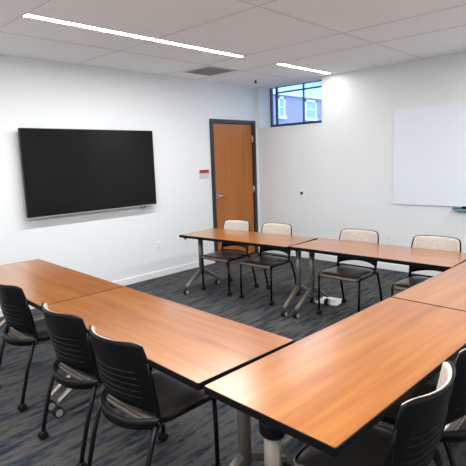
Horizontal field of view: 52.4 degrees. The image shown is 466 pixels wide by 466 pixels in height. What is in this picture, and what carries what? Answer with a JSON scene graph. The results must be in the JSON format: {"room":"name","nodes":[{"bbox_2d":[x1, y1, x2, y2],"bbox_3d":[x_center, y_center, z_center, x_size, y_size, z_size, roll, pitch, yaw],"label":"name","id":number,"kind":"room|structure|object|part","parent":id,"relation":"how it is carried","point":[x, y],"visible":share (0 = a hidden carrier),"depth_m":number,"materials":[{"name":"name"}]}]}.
{"room":"meeting room","nodes":[
{"label":"meeting room","id":0,"kind":"room"},
{"bbox_2d":[0,55,259,308],"bbox_3d":[-2.209,-0.535,5.359,0.200,2.730,8.140,7,12,43],"label":"wall","id":1,"kind":"structure","parent":0,"point":[113,245],"depth_m":6.01,"materials":[{"name":"white paint"}]},
{"bbox_2d":[18,128,156,218],"bbox_3d":[-1.668,-0.727,5.691,0.100,1.007,1.728,7,12,43],"label":"television","id":2,"kind":"object","parent":1,"relation":"attached to","point":[65,171],"visible":1,"depth_m":5.55,"materials":[{"name":"black"}]},
{"bbox_3d":[-1.631,-0.273,5.742,0.039,0.010,1.710,7,12,43],"label":"trim","id":3,"kind":"part","parent":2,"relation":"part of","materials":[{"name":"silver metal"}]},
{"bbox_2d":[0,247,259,316],"bbox_3d":[-2.136,0.789,5.442,0.012,0.085,7.600,7,12,43],"label":"baseboard","id":4,"kind":"structure","parent":1,"relation":"attached to","point":[128,281],"depth_m":6.58,"materials":[{"name":"white paint"}]},
{"bbox_2d":[156,241,160,249],"bbox_3d":[-1.033,0.173,6.541,0.009,0.116,0.072,7,12,43],"label":"wall outlet","id":5,"kind":"object","parent":1,"relation":"attached to","point":[158,247],"visible":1,"depth_m":6.54,"materials":[{"name":"white paint"}]},
{"bbox_2d":[199,170,208,178],"bbox_3d":[-0.429,-0.878,7.054,0.010,0.124,0.190,7,12,43],"label":"door sign","id":6,"kind":"object","parent":1,"relation":"attached to","point":[202,173],"visible":1,"depth_m":7.05,"materials":[{"name":"grey plastic"}]},
{"bbox_3d":[-0.430,-0.878,7.056,0.006,0.124,0.190,7,12,43],"label":"plate","id":7,"kind":"part","parent":6,"relation":"part of","materials":[{"name":"grey plastic"}]},
{"bbox_2d":[209,119,258,262],"bbox_3d":[-0.064,-0.749,7.638,0.363,2.300,1.200,7,12,43],"label":"door","id":8,"kind":"structure","parent":1,"relation":"in","point":[232,142],"depth_m":7.53,"materials":[{"name":"brown wood"}]},
{"bbox_2d":[0,0,465,87],"bbox_3d":[0.210,-1.659,2.814,7.000,0.120,8.140,7,12,43],"label":"ceiling","id":9,"kind":"structure","parent":0,"point":[257,29],"depth_m":4.39,"materials":[{"name":"white tile"}]},
{"bbox_2d":[24,13,154,40],"bbox_3d":[-1.167,-1.747,4.035,0.080,0.014,1.223,7,12,43],"label":"recessed light","id":10,"kind":"object","parent":9,"relation":"in","point":[27,14],"visible":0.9,"depth_m":3.96,"materials":[{"name":"white paint"}]},
{"bbox_2d":[152,39,243,56],"bbox_3d":[-0.322,-1.914,4.912,0.080,0.014,1.228,7,12,43],"label":"recessed light","id":11,"kind":"object","parent":9,"relation":"in","point":[155,40],"visible":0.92,"depth_m":4.84,"materials":[{"name":"white paint"}]},
{"bbox_2d":[183,66,236,75],"bbox_3d":[-0.303,-2.105,6.159,0.500,0.016,0.500,7,12,43],"label":"ceiling vent","id":12,"kind":"object","parent":9,"relation":"in","point":[207,70],"visible":0.97,"depth_m":6.14,"materials":[{"name":"grey metal"}]},
{"bbox_2d":[0,0,465,79],"bbox_3d":[0.164,-1.593,2.773,6.600,0.014,7.600,7,12,43],"label":"grid","id":13,"kind":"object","parent":9,"relation":"attached to","point":[48,0],"depth_m":4.49,"materials":[{"name":"white paint"}]},
{"bbox_2d":[276,63,329,73],"bbox_3d":[0.953,-2.166,6.235,0.080,0.014,1.160,7,12,43],"label":"recessed light","id":14,"kind":"object","parent":9,"relation":"in","point":[281,64],"visible":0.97,"depth_m":6.19,"materials":[{"name":"white paint"}]},
{"bbox_2d":[0,252,465,465],"bbox_3d":[0.305,1.154,3.258,7.000,0.120,8.140,7,12,43],"label":"floor","id":15,"kind":"structure","parent":0,"point":[190,442],"depth_m":3.29,"materials":[{"name":"carpet"}]},
{"bbox_2d":[0,284,49,411],"bbox_3d":[-1.393,0.709,3.384,0.482,0.832,0.551,7,12,43],"label":"chair","id":16,"kind":"object","parent":15,"relation":"on","point":[16,311],"visible":0.75,"depth_m":3.14,"materials":[{"name":"black plastic"}]},
{"bbox_3d":[-1.675,0.892,3.430,0.024,0.391,0.137,7,12,43],"label":"leg","id":17,"kind":"part","parent":16,"relation":"part of","materials":[{"name":"black metal"}]},
{"bbox_3d":[-1.520,0.497,3.222,0.450,0.354,0.146,7,12,43],"label":"backrest","id":18,"kind":"part","parent":16,"relation":"part of","materials":[{"name":"black plastic"}]},
{"bbox_3d":[-1.389,0.560,3.370,0.466,0.333,0.466,7,12,43],"label":"seat frame","id":19,"kind":"part","parent":16,"relation":"part of","materials":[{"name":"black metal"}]},
{"bbox_3d":[-1.353,0.929,3.127,0.024,0.391,0.137,7,12,43],"label":"leg","id":20,"kind":"part","parent":16,"relation":"part of","materials":[{"name":"black metal"}]},
{"bbox_3d":[-1.347,0.682,3.429,0.444,0.052,0.410,7,12,43],"label":"seat","id":21,"kind":"part","parent":16,"relation":"part of","materials":[{"name":"brown plastic"}]},
{"bbox_2d":[0,259,123,410],"bbox_3d":[-1.503,0.707,3.759,0.630,0.726,1.527,-10,12,-43],"label":"table","id":22,"kind":"object","parent":15,"relation":"on","point":[41,281],"visible":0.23,"depth_m":3.52,"materials":[{"name":"brown wood"}]},
{"bbox_2d":[37,302,159,465],"bbox_3d":[-0.801,0.789,2.752,0.482,0.832,0.551,7,12,43],"label":"chair","id":23,"kind":"object","parent":15,"relation":"on","point":[73,348],"visible":0.77,"depth_m":2.51,"materials":[{"name":"black plastic"}]},
{"bbox_3d":[-1.084,0.971,2.799,0.024,0.391,0.137,7,12,43],"label":"leg","id":24,"kind":"part","parent":23,"relation":"part of","materials":[{"name":"black metal"}]},
{"bbox_3d":[-0.929,0.576,2.591,0.450,0.354,0.146,7,12,43],"label":"backrest","id":25,"kind":"part","parent":23,"relation":"part of","materials":[{"name":"black plastic"}]},
{"bbox_3d":[-0.756,0.762,2.797,0.444,0.052,0.410,7,12,43],"label":"seat","id":26,"kind":"part","parent":23,"relation":"part of","materials":[{"name":"brown plastic"}]},
{"bbox_3d":[-0.762,1.008,2.496,0.024,0.391,0.137,7,12,43],"label":"leg","id":27,"kind":"part","parent":23,"relation":"part of","materials":[{"name":"black metal"}]},
{"bbox_3d":[-0.797,0.640,2.738,0.466,0.333,0.466,7,12,43],"label":"seat frame","id":28,"kind":"part","parent":23,"relation":"part of","materials":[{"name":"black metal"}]},
{"bbox_2d":[87,325,221,465],"bbox_3d":[-0.415,0.839,2.352,0.482,0.832,0.551,7,12,43],"label":"chair","id":29,"kind":"object","parent":15,"relation":"on","point":[153,399],"visible":0.94,"depth_m":2.16,"materials":[{"name":"black plastic"}]},
{"bbox_3d":[-0.698,1.021,2.398,0.024,0.391,0.137,7,12,43],"label":"leg","id":30,"kind":"part","parent":29,"relation":"part of","materials":[{"name":"black metal"}]},
{"bbox_3d":[-0.542,0.626,2.190,0.450,0.354,0.146,7,12,43],"label":"backrest","id":31,"kind":"part","parent":29,"relation":"part of","materials":[{"name":"black plastic"}]},
{"bbox_3d":[-0.376,1.058,2.095,0.024,0.391,0.137,7,12,43],"label":"leg","id":32,"kind":"part","parent":29,"relation":"part of","materials":[{"name":"black metal"}]},
{"bbox_3d":[-0.370,0.812,2.397,0.444,0.052,0.410,7,12,43],"label":"seat","id":33,"kind":"part","parent":29,"relation":"part of","materials":[{"name":"brown plastic"}]},
{"bbox_3d":[-0.411,0.690,2.338,0.466,0.333,0.466,7,12,43],"label":"seat frame","id":34,"kind":"part","parent":29,"relation":"part of","materials":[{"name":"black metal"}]},
{"bbox_3d":[-0.408,0.977,2.701,0.024,0.360,0.027,7,12,43],"label":"leg","id":35,"kind":"part","parent":29,"relation":"part of","materials":[{"name":"black metal"}]},
{"bbox_3d":[-0.086,1.014,2.397,0.024,0.360,0.027,7,12,43],"label":"leg","id":36,"kind":"part","parent":29,"relation":"part of","materials":[{"name":"black metal"}]},
{"bbox_2d":[41,287,293,465],"bbox_3d":[-0.439,0.843,2.667,0.630,0.726,1.527,-10,12,-43],"label":"table","id":37,"kind":"object","parent":15,"relation":"on","point":[196,348],"visible":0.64,"depth_m":2.37,"materials":[{"name":"brown wood"}]},
{"bbox_2d":[201,220,258,296],"bbox_3d":[-0.053,0.282,5.809,0.482,0.832,0.551,7,12,43],"label":"chair","id":38,"kind":"object","parent":15,"relation":"on","point":[223,255],"visible":0.65,"depth_m":5.80,"materials":[{"name":"brown plastic"}]},
{"bbox_3d":[-0.369,0.484,5.822,0.024,0.360,0.027,7,12,43],"label":"leg","id":39,"kind":"part","parent":38,"relation":"part of","materials":[{"name":"black metal"}]},
{"bbox_3d":[-0.100,0.273,5.758,0.444,0.052,0.410,7,12,43],"label":"seat","id":40,"kind":"part","parent":38,"relation":"part of","materials":[{"name":"brown plastic"}]},
{"bbox_3d":[-0.067,0.137,5.776,0.466,0.333,0.466,7,12,43],"label":"seat frame","id":41,"kind":"part","parent":38,"relation":"part of","materials":[{"name":"black metal"}]},
{"bbox_3d":[-0.047,0.521,5.519,0.024,0.360,0.027,7,12,43],"label":"leg","id":42,"kind":"part","parent":38,"relation":"part of","materials":[{"name":"black metal"}]},
{"bbox_3d":[0.059,0.022,5.895,0.450,0.354,0.146,7,12,43],"label":"backrest","id":43,"kind":"part","parent":38,"relation":"part of","materials":[{"name":"beige fabric"}]},
{"bbox_3d":[0.242,0.451,5.817,0.024,0.391,0.137,7,12,43],"label":"leg","id":44,"kind":"part","parent":38,"relation":"part of","materials":[{"name":"black metal"}]},
{"bbox_2d":[179,228,317,316],"bbox_3d":[0.148,0.395,5.389,1.527,0.726,0.630,6,12,40],"label":"table","id":45,"kind":"object","parent":15,"relation":"on","point":[268,240],"visible":0.97,"depth_m":5.18,"materials":[{"name":"brown wood"}]},
{"bbox_2d":[239,223,299,305],"bbox_3d":[0.408,0.329,5.411,0.482,0.832,0.551,7,12,43],"label":"chair","id":46,"kind":"object","parent":15,"relation":"on","point":[264,261],"visible":0.62,"depth_m":5.40,"materials":[{"name":"black plastic"}]},
{"bbox_3d":[0.092,0.531,5.425,0.024,0.360,0.027,7,12,43],"label":"leg","id":47,"kind":"part","parent":46,"relation":"part of","materials":[{"name":"black metal"}]},
{"bbox_3d":[0.361,0.320,5.361,0.444,0.052,0.410,7,12,43],"label":"seat","id":48,"kind":"part","parent":46,"relation":"part of","materials":[{"name":"brown plastic"}]},
{"bbox_3d":[0.394,0.184,5.379,0.466,0.333,0.466,7,12,43],"label":"seat frame","id":49,"kind":"part","parent":46,"relation":"part of","materials":[{"name":"black metal"}]},
{"bbox_3d":[0.381,0.461,5.723,0.024,0.391,0.137,7,12,43],"label":"leg","id":50,"kind":"part","parent":46,"relation":"part of","materials":[{"name":"black metal"}]},
{"bbox_3d":[0.414,0.568,5.122,0.024,0.360,0.027,7,12,43],"label":"leg","id":51,"kind":"part","parent":46,"relation":"part of","materials":[{"name":"black metal"}]},
{"bbox_3d":[0.520,0.069,5.498,0.450,0.354,0.146,7,12,43],"label":"backrest","id":52,"kind":"part","parent":46,"relation":"part of","materials":[{"name":"beige fabric"}]},
{"bbox_3d":[0.703,0.498,5.420,0.024,0.391,0.137,7,12,43],"label":"leg","id":53,"kind":"part","parent":46,"relation":"part of","materials":[{"name":"black metal"}]},
{"bbox_2d":[315,296,341,305],"bbox_3d":[1.079,0.751,5.239,0.260,0.008,0.260,4,11,35],"label":"box","id":54,"kind":"object","parent":15,"relation":"on","point":[333,301],"visible":0.68,"depth_m":5.23,"materials":[{"name":"white plastic"}]},
{"bbox_2d":[204,297,465,465],"bbox_3d":[0.647,0.877,2.217,1.527,0.726,0.630,-11,12,-44],"label":"table","id":55,"kind":"object","parent":15,"relation":"on","point":[326,389],"visible":0.9,"depth_m":1.90,"materials":[{"name":"brown wood"}]},
{"bbox_2d":[316,229,382,314],"bbox_3d":[1.185,0.405,4.759,0.482,0.832,0.551,7,12,43],"label":"chair","id":56,"kind":"object","parent":15,"relation":"on","point":[342,272],"visible":0.62,"depth_m":4.75,"materials":[{"name":"black plastic"}]},
{"bbox_3d":[0.868,0.607,4.773,0.024,0.360,0.027,7,12,43],"label":"leg","id":57,"kind":"part","parent":56,"relation":"part of","materials":[{"name":"black metal"}]},
{"bbox_3d":[1.157,0.537,5.071,0.024,0.391,0.137,7,12,43],"label":"leg","id":58,"kind":"part","parent":56,"relation":"part of","materials":[{"name":"black metal"}]},
{"bbox_3d":[1.138,0.397,4.708,0.444,0.052,0.410,7,12,43],"label":"seat","id":59,"kind":"part","parent":56,"relation":"part of","materials":[{"name":"black leather"}]},
{"bbox_3d":[1.171,0.260,4.727,0.466,0.333,0.466,7,12,43],"label":"seat frame","id":60,"kind":"part","parent":56,"relation":"part of","materials":[{"name":"black metal"}]},
{"bbox_3d":[1.296,0.145,4.846,0.450,0.354,0.146,7,12,43],"label":"backrest","id":61,"kind":"part","parent":56,"relation":"part of","materials":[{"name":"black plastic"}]},
{"bbox_3d":[1.190,0.644,4.470,0.024,0.360,0.027,7,12,43],"label":"leg","id":62,"kind":"part","parent":56,"relation":"part of","materials":[{"name":"black metal"}]},
{"bbox_3d":[1.479,0.574,4.768,0.024,0.391,0.137,7,12,43],"label":"leg","id":63,"kind":"part","parent":56,"relation":"part of","materials":[{"name":"black metal"}]},
{"bbox_2d":[292,360,455,465],"bbox_3d":[0.558,0.891,1.808,0.551,0.832,0.482,6,12,41],"label":"chair","id":64,"kind":"object","parent":15,"relation":"on","point":[414,439],"visible":0.92,"depth_m":1.60,"materials":[{"name":"black plastic"}]},
{"bbox_3d":[0.507,0.869,1.849,0.410,0.052,0.444,6,12,41],"label":"seat","id":65,"kind":"part","parent":64,"relation":"part of","materials":[{"name":"brown plastic"}]},
{"bbox_3d":[0.544,0.744,1.793,0.466,0.333,0.466,6,12,41],"label":"seat frame","id":66,"kind":"part","parent":64,"relation":"part of","materials":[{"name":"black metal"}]},
{"bbox_3d":[0.681,0.669,1.656,0.146,0.354,0.450,6,12,41],"label":"backrest","id":67,"kind":"part","parent":64,"relation":"part of","materials":[{"name":"black plastic"}]},
{"bbox_2d":[290,238,465,318],"bbox_3d":[1.323,0.513,4.382,1.527,0.726,0.630,7,12,43],"label":"table","id":68,"kind":"object","parent":15,"relation":"on","point":[403,255],"visible":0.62,"depth_m":4.28,"materials":[{"name":"brown wood"}]},
{"bbox_2d":[381,348,465,465],"bbox_3d":[0.919,0.820,2.183,0.551,0.832,0.482,6,12,41],"label":"chair","id":69,"kind":"object","parent":15,"relation":"on","point":[456,413],"visible":0.36,"depth_m":1.94,"materials":[{"name":"black plastic"}]},
{"bbox_3d":[0.904,0.672,2.168,0.466,0.333,0.466,6,12,41],"label":"seat frame","id":70,"kind":"part","parent":69,"relation":"part of","materials":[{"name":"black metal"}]},
{"bbox_3d":[0.868,0.797,2.224,0.410,0.052,0.444,6,12,41],"label":"seat","id":71,"kind":"part","parent":69,"relation":"part of","materials":[{"name":"brown plastic"}]},
{"bbox_3d":[0.917,1.041,1.925,0.137,0.391,0.024,6,12,41],"label":"leg","id":72,"kind":"part","parent":69,"relation":"part of","materials":[{"name":"black metal"}]},
{"bbox_3d":[1.041,0.598,2.031,0.146,0.354,0.450,6,12,41],"label":"backrest","id":73,"kind":"part","parent":69,"relation":"part of","materials":[{"name":"black plastic"}]},
{"bbox_2d":[391,235,460,295],"bbox_3d":[1.743,0.469,4.233,0.482,0.832,0.551,7,12,43],"label":"chair","id":74,"kind":"object","parent":15,"relation":"on","point":[445,243],"visible":0.26,"depth_m":4.32,"materials":[{"name":"black plastic"}]},
{"bbox_3d":[1.696,0.461,4.183,0.444,0.052,0.410,7,12,43],"label":"seat","id":75,"kind":"part","parent":74,"relation":"part of","materials":[{"name":"black leather"}]},
{"bbox_3d":[1.729,0.324,4.201,0.466,0.333,0.466,7,12,43],"label":"seat frame","id":76,"kind":"part","parent":74,"relation":"part of","materials":[{"name":"black metal"}]},
{"bbox_3d":[1.855,0.209,4.320,0.450,0.354,0.146,7,12,43],"label":"backrest","id":77,"kind":"part","parent":74,"relation":"part of","materials":[{"name":"beige fabric"}]},
{"bbox_2d":[391,261,465,371],"bbox_3d":[1.733,0.673,3.282,1.527,0.726,0.630,-11,12,-44],"label":"table","id":78,"kind":"object","parent":15,"relation":"on","point":[447,289],"visible":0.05,"depth_m":2.99,"materials":[{"name":"brown wood"}]},
{"bbox_2d":[256,52,465,265],"bbox_3d":[3.011,-0.773,5.751,6.800,2.730,0.340,7,12,43],"label":"wall","id":79,"kind":"structure","parent":0,"point":[344,164],"depth_m":6.68,"materials":[{"name":"white paint"}]},
{"bbox_2d":[259,80,321,128],"bbox_3d":[0.979,-2.015,7.468,1.202,0.676,0.346,7,12,43],"label":"window","id":80,"kind":"structure","parent":79,"relation":"in","point":[303,123],"depth_m":7.70,"materials":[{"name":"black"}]},
{"bbox_3d":[0.972,-1.687,7.502,1.202,0.018,0.296,7,12,43],"label":"sill","id":81,"kind":"part","parent":80,"relation":"part of","materials":[{"name":"white paint"}]},
{"bbox_2d":[299,189,304,196],"bbox_3d":[1.070,-0.624,7.394,0.100,0.120,0.024,7,12,43],"label":"door stop","id":82,"kind":"object","parent":79,"relation":"attached to","point":[301,191],"visible":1,"depth_m":7.39,"materials":[{"name":"white paint"}]},
{"bbox_2d":[265,250,441,275],"bbox_3d":[2.866,0.548,5.895,6.588,0.085,0.012,7,12,43],"label":"baseboard","id":83,"kind":"structure","parent":79,"relation":"attached to","point":[387,266],"depth_m":6.80,"materials":[{"name":"white paint"}]},
{"bbox_2d":[387,234,391,241],"bbox_3d":[2.146,0.069,6.500,0.072,0.116,0.009,7,12,43],"label":"wall outlet","id":84,"kind":"object","parent":79,"relation":"attached to","point":[389,236],"visible":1,"depth_m":6.50,"materials":[{"name":"white paint"}]},
{"bbox_2d":[393,103,465,206],"bbox_3d":[3.026,-0.900,5.458,2.440,1.230,0.021,7,12,43],"label":"whiteboard","id":85,"kind":"object","parent":79,"relation":"attached to","point":[430,142],"visible":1,"depth_m":5.95,"materials":[{"name":"white glass"}]},
{"bbox_2d":[450,206,465,212],"bbox_3d":[3.038,-0.250,5.521,0.940,0.080,0.092,7,12,43],"label":"marker tray","id":86,"kind":"object","parent":79,"relation":"attached to","point":[457,210],"visible":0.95,"depth_m":5.78,"materials":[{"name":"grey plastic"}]},
{"label":"outside","id":87,"kind":"structure","parent":0,"visible":0},
{"bbox_3d":[8.629,-2.858,28.153,44.000,0.300,39.400,7,12,43],"label":"ground","id":88,"kind":"structure","parent":87,"visible":0},
{"bbox_2d":[273,81,321,124],"bbox_3d":[4.540,-5.413,26.281,6.400,5.600,23.200,7,12,43],"label":"building","id":89,"kind":"structure","parent":88,"relation":"on","point":[290,104],"depth_m":20.01,"materials":[{"name":"purple brick"}]},
{"bbox_3d":[1.939,-5.068,19.154,0.020,0.670,0.280,7,12,43],"label":"pane","id":90,"kind":"part","parent":89,"relation":"part of","materials":[{"name":"blue glass"}]},
{"bbox_3d":[3.362,-5.348,20.631,0.020,0.670,0.680,7,12,43],"label":"pane","id":91,"kind":"part","parent":89,"relation":"part of","materials":[{"name":"blue glass"}]}
]}

